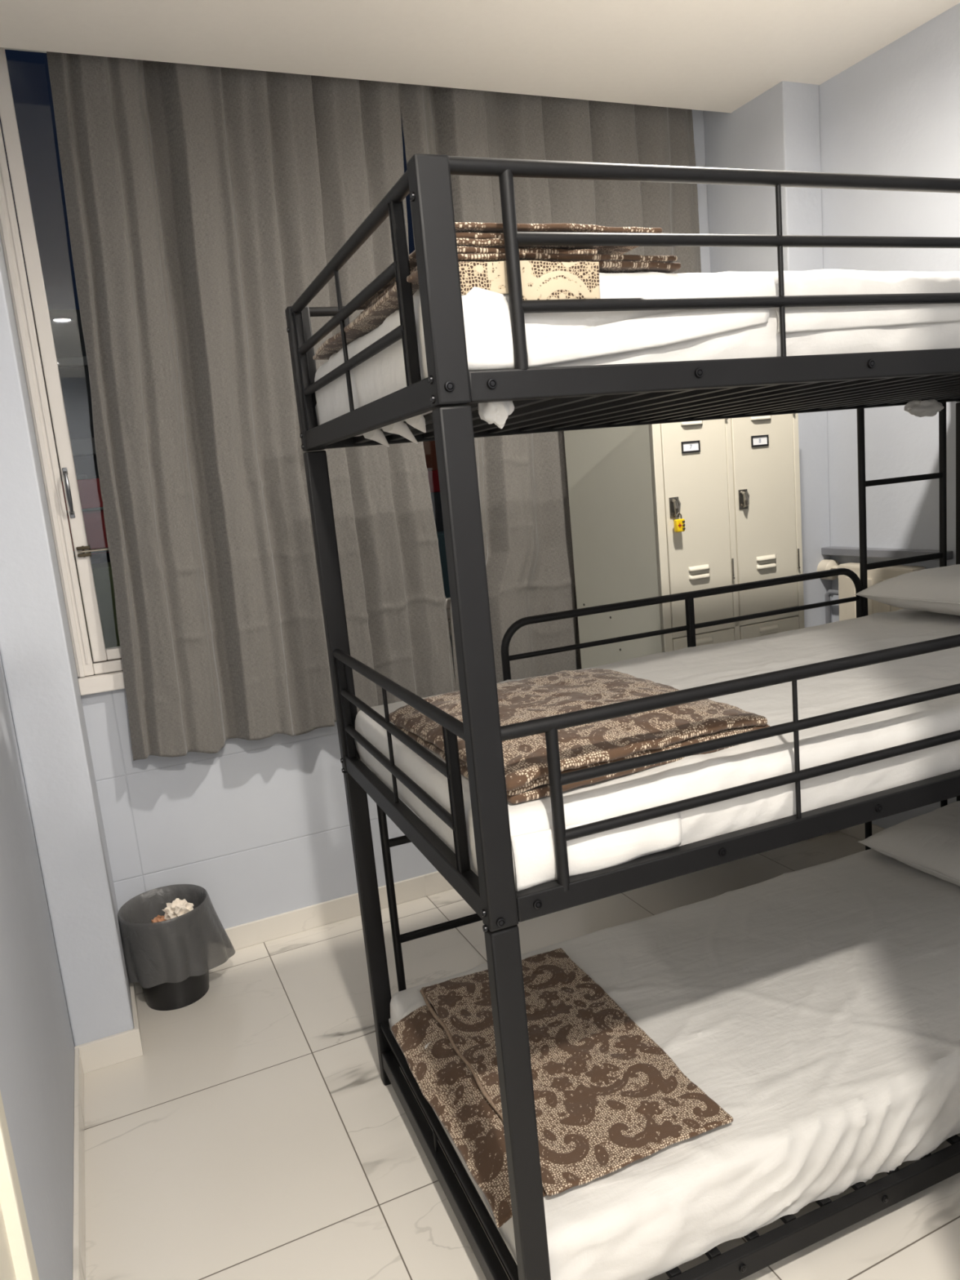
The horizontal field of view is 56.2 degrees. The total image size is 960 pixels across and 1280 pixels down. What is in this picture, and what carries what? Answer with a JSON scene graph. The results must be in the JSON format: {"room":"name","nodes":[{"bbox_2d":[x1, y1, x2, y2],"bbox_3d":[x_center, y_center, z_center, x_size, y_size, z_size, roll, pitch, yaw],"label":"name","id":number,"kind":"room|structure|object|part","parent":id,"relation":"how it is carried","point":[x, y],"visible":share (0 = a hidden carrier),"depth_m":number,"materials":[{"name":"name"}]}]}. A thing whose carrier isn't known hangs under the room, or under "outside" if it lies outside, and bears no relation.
{"room":"dormitory","nodes":[
{"label":"dormitory","id":0,"kind":"room"},
{"bbox_2d":[0,653,74,1279],"bbox_3d":[-0.297,0.067,-0.023,0.101,3.020,6.430,-10,11,-23],"label":"wall","id":1,"kind":"structure","parent":0,"point":[37,1045],"depth_m":1.83,"materials":[{"name":"paint"}]},
{"bbox_2d":[0,1203,16,1279],"bbox_3d":[-0.449,0.411,0.684,0.064,2.110,0.940,-10,11,-23],"label":"door","id":2,"kind":"structure","parent":1,"relation":"in","point":[6,1266],"depth_m":1.15,"materials":[{"name":"beige metal"}]},
{"bbox_2d":[0,1091,39,1279],"bbox_3d":[-0.673,0.341,1.140,0.030,2.150,0.095,-10,11,-23],"label":"trim","id":3,"kind":"structure","parent":1,"relation":"attached to","point":[11,1202],"depth_m":1.18,"materials":[{"name":"beige wood"}]},
{"bbox_2d":[72,1047,85,1279],"bbox_3d":[-0.872,1.269,1.956,0.012,0.085,1.290,-10,11,-23],"label":"baseboard","id":4,"kind":"structure","parent":1,"relation":"attached to","point":[79,1223],"depth_m":2.06,"materials":[{"name":"stone"}]},
{"bbox_2d":[0,109,711,928],"bbox_3d":[-0.189,-0.539,3.359,2.893,3.020,0.160,-10,11,-23],"label":"wall","id":5,"kind":"structure","parent":0,"point":[263,826],"depth_m":3.14,"materials":[{"name":"paint"}]},
{"bbox_2d":[0,47,451,695],"bbox_3d":[-0.249,-1.012,3.194,2.482,2.025,0.115,-10,11,-23],"label":"window","id":6,"kind":"structure","parent":5,"relation":"in","point":[27,115],"depth_m":2.74,"materials":[{"name":"beige metal"}]},
{"bbox_3d":[-0.947,-0.938,2.905,0.859,1.920,0.053,-10,11,-23],"label":"sash","id":7,"kind":"part","parent":6,"relation":"part of","materials":[{"name":"beige metal"}]},
{"bbox_3d":[-0.948,-0.940,2.907,0.779,1.862,0.006,-10,11,-24],"label":"glass pane","id":8,"kind":"part","parent":6,"relation":"part of","materials":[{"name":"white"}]},
{"bbox_3d":[-1.269,-0.454,2.774,0.014,0.155,0.043,-10,11,-23],"label":"sash handle","id":9,"kind":"part","parent":6,"relation":"part of","materials":[{"name":"grey metal"}]},
{"bbox_3d":[-1.244,-0.278,2.825,0.040,0.036,0.011,-10,11,-23],"label":"latch plate","id":10,"kind":"part","parent":6,"relation":"part of","materials":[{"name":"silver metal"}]},
{"bbox_3d":[-0.147,-0.042,3.341,2.482,0.053,0.040,-10,11,-23],"label":"sill","id":11,"kind":"part","parent":6,"relation":"part of","materials":[{"name":"beige metal"}]},
{"bbox_3d":[-0.210,-1.064,3.218,0.676,1.862,0.006,-10,11,-24],"label":"glass pane","id":12,"kind":"part","parent":6,"relation":"part of","materials":[{"name":"black"}]},
{"bbox_3d":[-0.209,-1.063,3.217,0.756,1.920,0.053,-10,11,-23],"label":"sash","id":13,"kind":"part","parent":6,"relation":"part of","materials":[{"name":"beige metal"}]},
{"bbox_2d":[224,871,453,950],"bbox_3d":[-0.017,0.910,3.535,2.551,0.085,0.012,-10,11,-23],"label":"baseboard","id":14,"kind":"structure","parent":5,"relation":"attached to","point":[278,926],"depth_m":3.29,"materials":[{"name":"tile"}]},
{"bbox_2d":[0,0,959,112],"bbox_3d":[1.010,-1.488,0.152,3.093,0.120,6.066,-10,11,-23],"label":"ceiling","id":15,"kind":"structure","parent":0,"point":[715,55],"depth_m":2.66,"materials":[{"name":"paint"}]},
{"bbox_2d":[84,831,959,1279],"bbox_3d":[1.208,1.367,0.824,3.093,0.100,6.430,-10,11,-23],"label":"floor","id":16,"kind":"structure","parent":0,"point":[256,1132],"depth_m":2.23,"materials":[{"name":"tile"}]},
{"bbox_2d":[0,235,133,1046],"bbox_3d":[-1.303,-0.290,2.543,0.160,3.020,0.478,-10,11,-23],"label":"wall pier","id":17,"kind":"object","parent":16,"relation":"on","point":[37,653],"visible":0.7,"depth_m":2.43,"materials":[{"name":"paint"}]},
{"bbox_2d":[74,981,142,1073],"bbox_3d":[-1.159,1.149,2.794,0.172,0.085,0.490,-10,11,-23],"label":"baseboard","id":18,"kind":"object","parent":17,"relation":"attached to","point":[100,1053],"visible":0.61,"depth_m":2.58,"materials":[{"name":"tile"}]},
{"bbox_2d":[141,969,208,1010],"bbox_3d":[-0.998,1.004,2.905,0.264,0.301,0.264,-10,11,-23],"label":"waste bin","id":19,"kind":"object","parent":16,"relation":"on","point":[165,996],"visible":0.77,"depth_m":2.83,"materials":[{"name":"black plastic"}]},
{"bbox_2d":[117,884,235,988],"bbox_3d":[-0.998,0.946,2.899,0.304,0.217,0.311,2,13,37],"label":"liner","id":20,"kind":"object","parent":19,"relation":"in","point":[195,942],"visible":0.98,"depth_m":2.80,"materials":[{"name":"grey plastic"}]},
{"bbox_3d":[-0.991,0.999,2.915,0.120,0.131,0.124,-10,11,-23],"label":"crumpled paper","id":21,"kind":"object","parent":20,"relation":"in","visible":0},
{"bbox_2d":[151,915,167,922],"bbox_3d":[-1.015,0.924,2.878,0.114,0.084,0.112,-10,11,-23],"label":"wrapper","id":22,"kind":"object","parent":21,"relation":"on","point":[158,918],"visible":0.16,"depth_m":2.87,"materials":[{"name":"orange paper"}]},
{"bbox_2d":[161,897,193,919],"bbox_3d":[-0.970,0.883,2.896,0.099,0.101,0.083,-10,11,-23],"label":"crumpled tissue","id":23,"kind":"object","parent":21,"relation":"on","point":[178,907],"visible":0.53,"depth_m":2.87,"materials":[{"name":"white paper"}]},
{"bbox_2d":[284,153,959,1279],"bbox_3d":[0.811,0.109,2.168,2.147,1.975,0.974,-9,11,-21],"label":"bunk bed","id":24,"kind":"object","parent":16,"relation":"on","point":[576,397],"visible":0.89,"depth_m":1.48,"materials":[{"name":"black metal"}]},
{"bbox_3d":[-0.404,-0.603,2.085,0.050,0.322,0.036,-9,11,-21],"label":"post","id":25,"kind":"part","parent":24,"relation":"part of","materials":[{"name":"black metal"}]},
{"bbox_3d":[-0.353,-0.061,2.181,0.049,0.780,0.035,-9,11,-21],"label":"post","id":26,"kind":"part","parent":24,"relation":"part of","materials":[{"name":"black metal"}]},
{"bbox_3d":[-0.277,0.749,2.324,0.048,0.868,0.034,-9,11,-21],"label":"post","id":27,"kind":"part","parent":24,"relation":"part of","materials":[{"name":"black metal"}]},
{"bbox_3d":[-0.225,-0.408,1.677,0.025,0.042,0.898,-9,11,-21],"label":"rail","id":28,"kind":"part","parent":24,"relation":"part of","materials":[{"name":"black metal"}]},
{"bbox_3d":[-0.152,0.360,1.812,0.025,0.042,0.898,-9,11,-21],"label":"rail","id":29,"kind":"part","parent":24,"relation":"part of","materials":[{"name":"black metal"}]},
{"bbox_3d":[-0.055,-0.485,1.227,0.050,0.322,0.036,-9,11,-21],"label":"post","id":30,"kind":"part","parent":24,"relation":"part of","materials":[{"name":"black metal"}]},
{"bbox_3d":[-0.077,1.160,1.954,0.025,0.047,0.898,-9,11,-21],"label":"rail","id":31,"kind":"part","parent":24,"relation":"part of","materials":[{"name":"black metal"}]},
{"bbox_3d":[-0.004,0.057,1.323,0.049,0.780,0.035,-9,11,-21],"label":"post","id":32,"kind":"part","parent":24,"relation":"part of","materials":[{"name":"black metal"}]},
{"bbox_3d":[0.073,0.867,1.466,0.048,0.868,0.034,-9,11,-21],"label":"post","id":33,"kind":"part","parent":24,"relation":"part of","materials":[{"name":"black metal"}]},
{"bbox_2d":[314,269,959,447],"bbox_3d":[0.745,-0.618,2.035,2.085,0.237,0.928,-9,11,-21],"label":"mattress","id":34,"kind":"object","parent":24,"relation":"on","point":[569,339],"visible":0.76,"depth_m":1.43,"materials":[{"name":"white fabric"}]},
{"bbox_2d":[312,222,680,359],"bbox_3d":[-0.024,-0.602,1.687,0.446,0.118,0.844,-9,11,-21],"label":"folded blanket","id":35,"kind":"object","parent":34,"relation":"on","point":[547,272],"visible":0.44,"depth_m":1.31,"materials":[{"name":"brown fabric"}]},
{"bbox_3d":[0.574,-0.625,2.482,2.043,0.042,0.025,-9,11,-21],"label":"rail","id":36,"kind":"part","parent":24,"relation":"part of","materials":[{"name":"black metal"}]},
{"bbox_2d":[354,608,959,891],"bbox_3d":[0.816,0.133,2.168,2.084,0.154,0.929,-9,11,-21],"label":"mattress","id":37,"kind":"object","parent":24,"relation":"on","point":[531,822],"visible":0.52,"depth_m":1.68,"materials":[{"name":"white fabric"}]},
{"bbox_2d":[388,668,769,804],"bbox_3d":[0.165,0.153,1.784,0.571,0.079,0.619,-9,11,-21],"label":"folded blanket","id":38,"kind":"object","parent":37,"relation":"on","point":[595,744],"visible":0.68,"depth_m":1.61,"materials":[{"name":"brown fabric"}]},
{"bbox_2d":[854,564,959,615],"bbox_3d":[1.495,-0.136,2.528,0.470,0.138,0.690,-10,11,-23],"label":"pillow","id":39,"kind":"object","parent":37,"relation":"on","point":[937,589],"visible":1,"depth_m":2.57,"materials":[{"name":"white fabric"}]},
{"bbox_2d":[388,848,959,1279],"bbox_3d":[0.890,0.897,2.302,2.081,0.189,0.933,-9,11,-21],"label":"mattress","id":40,"kind":"object","parent":24,"relation":"on","point":[817,1006],"visible":0.64,"depth_m":1.98,"materials":[{"name":"white fabric"}]},
{"bbox_2d":[391,947,733,1227],"bbox_3d":[0.124,0.937,1.997,0.510,0.059,0.762,-9,11,-21],"label":"folded blanket","id":41,"kind":"object","parent":40,"relation":"on","point":[608,1098],"visible":0.84,"depth_m":1.90,"materials":[{"name":"brown fabric"}]},
{"bbox_2d":[857,800,959,886],"bbox_3d":[1.550,0.624,2.623,0.470,0.148,0.700,-10,11,-22],"label":"pillow","id":42,"kind":"object","parent":40,"relation":"on","point":[929,843],"visible":1,"depth_m":2.70,"materials":[{"name":"white fabric"}]},
{"bbox_3d":[0.627,-0.005,2.587,1.227,0.278,0.021,-9,11,-21],"label":"guard rail","id":43,"kind":"part","parent":24,"relation":"part of","materials":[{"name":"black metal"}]},
{"bbox_3d":[0.911,-0.662,1.590,2.047,0.281,0.022,-9,11,-21],"label":"guard rail","id":44,"kind":"part","parent":24,"relation":"part of","materials":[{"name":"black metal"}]},
{"bbox_3d":[0.924,-0.506,1.621,2.043,0.042,0.025,-9,11,-21],"label":"rail","id":45,"kind":"part","parent":24,"relation":"part of","materials":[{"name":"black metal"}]},
{"bbox_3d":[0.984,0.115,1.727,2.047,0.281,0.022,-9,11,-21],"label":"guard rail","id":46,"kind":"part","parent":24,"relation":"part of","materials":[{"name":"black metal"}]},
{"bbox_3d":[0.997,0.262,1.756,2.043,0.042,0.025,-9,11,-21],"label":"rail","id":47,"kind":"part","parent":24,"relation":"part of","materials":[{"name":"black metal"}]},
{"bbox_3d":[1.072,1.061,1.897,2.043,0.047,0.025,-9,11,-21],"label":"rail","id":48,"kind":"part","parent":24,"relation":"part of","materials":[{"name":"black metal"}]},
{"bbox_3d":[1.579,-0.374,2.924,0.049,0.780,0.035,-9,11,-21],"label":"post","id":49,"kind":"part","parent":24,"relation":"part of","materials":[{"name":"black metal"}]},
{"bbox_2d":[564,413,804,668],"bbox_3d":[0.758,-0.032,3.258,0.586,1.885,0.583,-10,11,-23],"label":"locker","id":50,"kind":"object","parent":16,"relation":"on","point":[734,483],"visible":0.48,"depth_m":2.98,"materials":[{"name":"beige metal"}]},
{"bbox_3d":[0.473,-0.151,3.133,0.004,1.555,0.551,-10,11,-23],"label":"panel","id":51,"kind":"part","parent":50,"relation":"part of","materials":[{"name":"beige metal"}]},
{"bbox_2d":[673,511,685,532],"bbox_3d":[0.629,-0.373,2.837,0.032,0.063,0.020,-10,11,-23],"label":"padlock","id":52,"kind":"object","parent":50,"relation":"hanging from","point":[679,524],"visible":1,"depth_m":2.83,"materials":[{"name":"yellow plastic"}]},
{"bbox_3d":[0.693,-0.465,2.890,0.246,0.832,0.021,-10,11,-23],"label":"door panel","id":53,"kind":"part","parent":50,"relation":"part of","materials":[{"name":"beige metal"}]},
{"bbox_3d":[0.763,0.283,3.022,0.246,0.622,0.021,-10,11,-23],"label":"door panel","id":54,"kind":"part","parent":50,"relation":"part of","materials":[{"name":"beige metal"}]},
{"bbox_3d":[0.846,-0.163,3.001,0.584,1.555,0.022,-10,11,-23],"label":"frame","id":55,"kind":"part","parent":50,"relation":"part of","materials":[{"name":"beige metal"}]},
{"bbox_3d":[0.945,-0.507,2.997,0.252,0.832,0.021,-10,11,-23],"label":"door panel","id":56,"kind":"part","parent":50,"relation":"part of","materials":[{"name":"beige metal"}]},
{"bbox_3d":[1.015,0.240,3.129,0.252,0.622,0.021,-10,11,-23],"label":"door panel","id":57,"kind":"part","parent":50,"relation":"part of","materials":[{"name":"beige metal"}]},
{"bbox_2d":[703,80,832,627],"bbox_3d":[1.171,-0.712,3.613,0.170,3.020,0.439,-10,11,-23],"label":"wall pier","id":58,"kind":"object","parent":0,"point":[778,129],"visible":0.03,"depth_m":3.38,"materials":[{"name":"paint"}]},
{"bbox_2d":[818,3,959,828],"bbox_3d":[2.425,-0.393,1.131,0.102,3.020,6.430,-10,11,-23],"label":"wall","id":59,"kind":"structure","parent":0,"point":[895,111],"depth_m":3.07,"materials":[{"name":"paint"}]},
{"bbox_2d":[838,822,885,840],"bbox_3d":[1.909,0.874,2.710,0.013,0.085,2.180,-10,11,-23],"label":"baseboard","id":60,"kind":"structure","parent":59,"relation":"attached to","point":[858,832],"depth_m":3.58,"materials":[{"name":"stone"}]},
{"bbox_2d":[817,559,925,623],"bbox_3d":[1.474,0.255,3.392,0.094,1.103,0.460,-10,11,-23],"label":"radiator","id":61,"kind":"object","parent":59,"relation":"attached to","point":[847,611],"visible":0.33,"depth_m":3.33,"materials":[{"name":"metal"}]},
{"bbox_3d":[1.359,-0.271,3.474,0.078,0.078,0.090,-10,11,-23],"label":"valve knob","id":62,"kind":"part","parent":61,"relation":"part of","materials":[{"name":"plastic"}]},
{"bbox_2d":[821,546,953,560],"bbox_3d":[1.447,-0.318,3.274,0.050,0.028,0.587,-10,11,-23],"label":"wall ledge","id":63,"kind":"object","parent":59,"relation":"attached to","point":[831,550],"visible":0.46,"depth_m":3.23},
{"label":"outside","id":64,"kind":"structure","parent":0,"visible":0},
{"bbox_2d":[32,310,76,565],"bbox_3d":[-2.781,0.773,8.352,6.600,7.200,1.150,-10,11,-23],"label":"window frame","id":65,"kind":"structure","parent":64,"point":[33,310],"depth_m":7.19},
{"bbox_3d":[-0.315,-2.064,3.049,3.093,0.100,0.530,-10,11,-23],"label":"ceiling","id":66,"kind":"structure","parent":0,"visible":0},
{"bbox_2d":[46,51,455,760],"bbox_3d":[-0.696,-0.784,2.917,1.141,2.254,0.115,-10,11,-23],"label":"window curtain","id":67,"kind":"object","parent":66,"relation":"hanging from","point":[202,202],"visible":0.71,"depth_m":2.86,"materials":[{"name":"grey fabric"}]},
{"bbox_2d":[398,83,701,691],"bbox_3d":[0.356,-0.960,3.353,1.192,2.254,0.090,-10,11,-23],"label":"window curtain","id":68,"kind":"object","parent":66,"relation":"hanging from","point":[522,478],"visible":0.34,"depth_m":3.30,"materials":[{"name":"grey fabric"}]},
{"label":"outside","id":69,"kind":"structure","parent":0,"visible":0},
{"bbox_2d":[75,565,93,662],"bbox_3d":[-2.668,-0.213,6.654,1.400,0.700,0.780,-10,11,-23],"label":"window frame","id":70,"kind":"structure","parent":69,"point":[76,566],"depth_m":6.23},
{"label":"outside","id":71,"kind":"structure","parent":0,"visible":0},
{"bbox_2d":[61,480,75,555],"bbox_3d":[-3.005,-0.976,7.080,1.250,0.570,0.450,-10,11,-23],"label":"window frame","id":72,"kind":"structure","parent":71,"point":[61,481],"depth_m":6.84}
]}

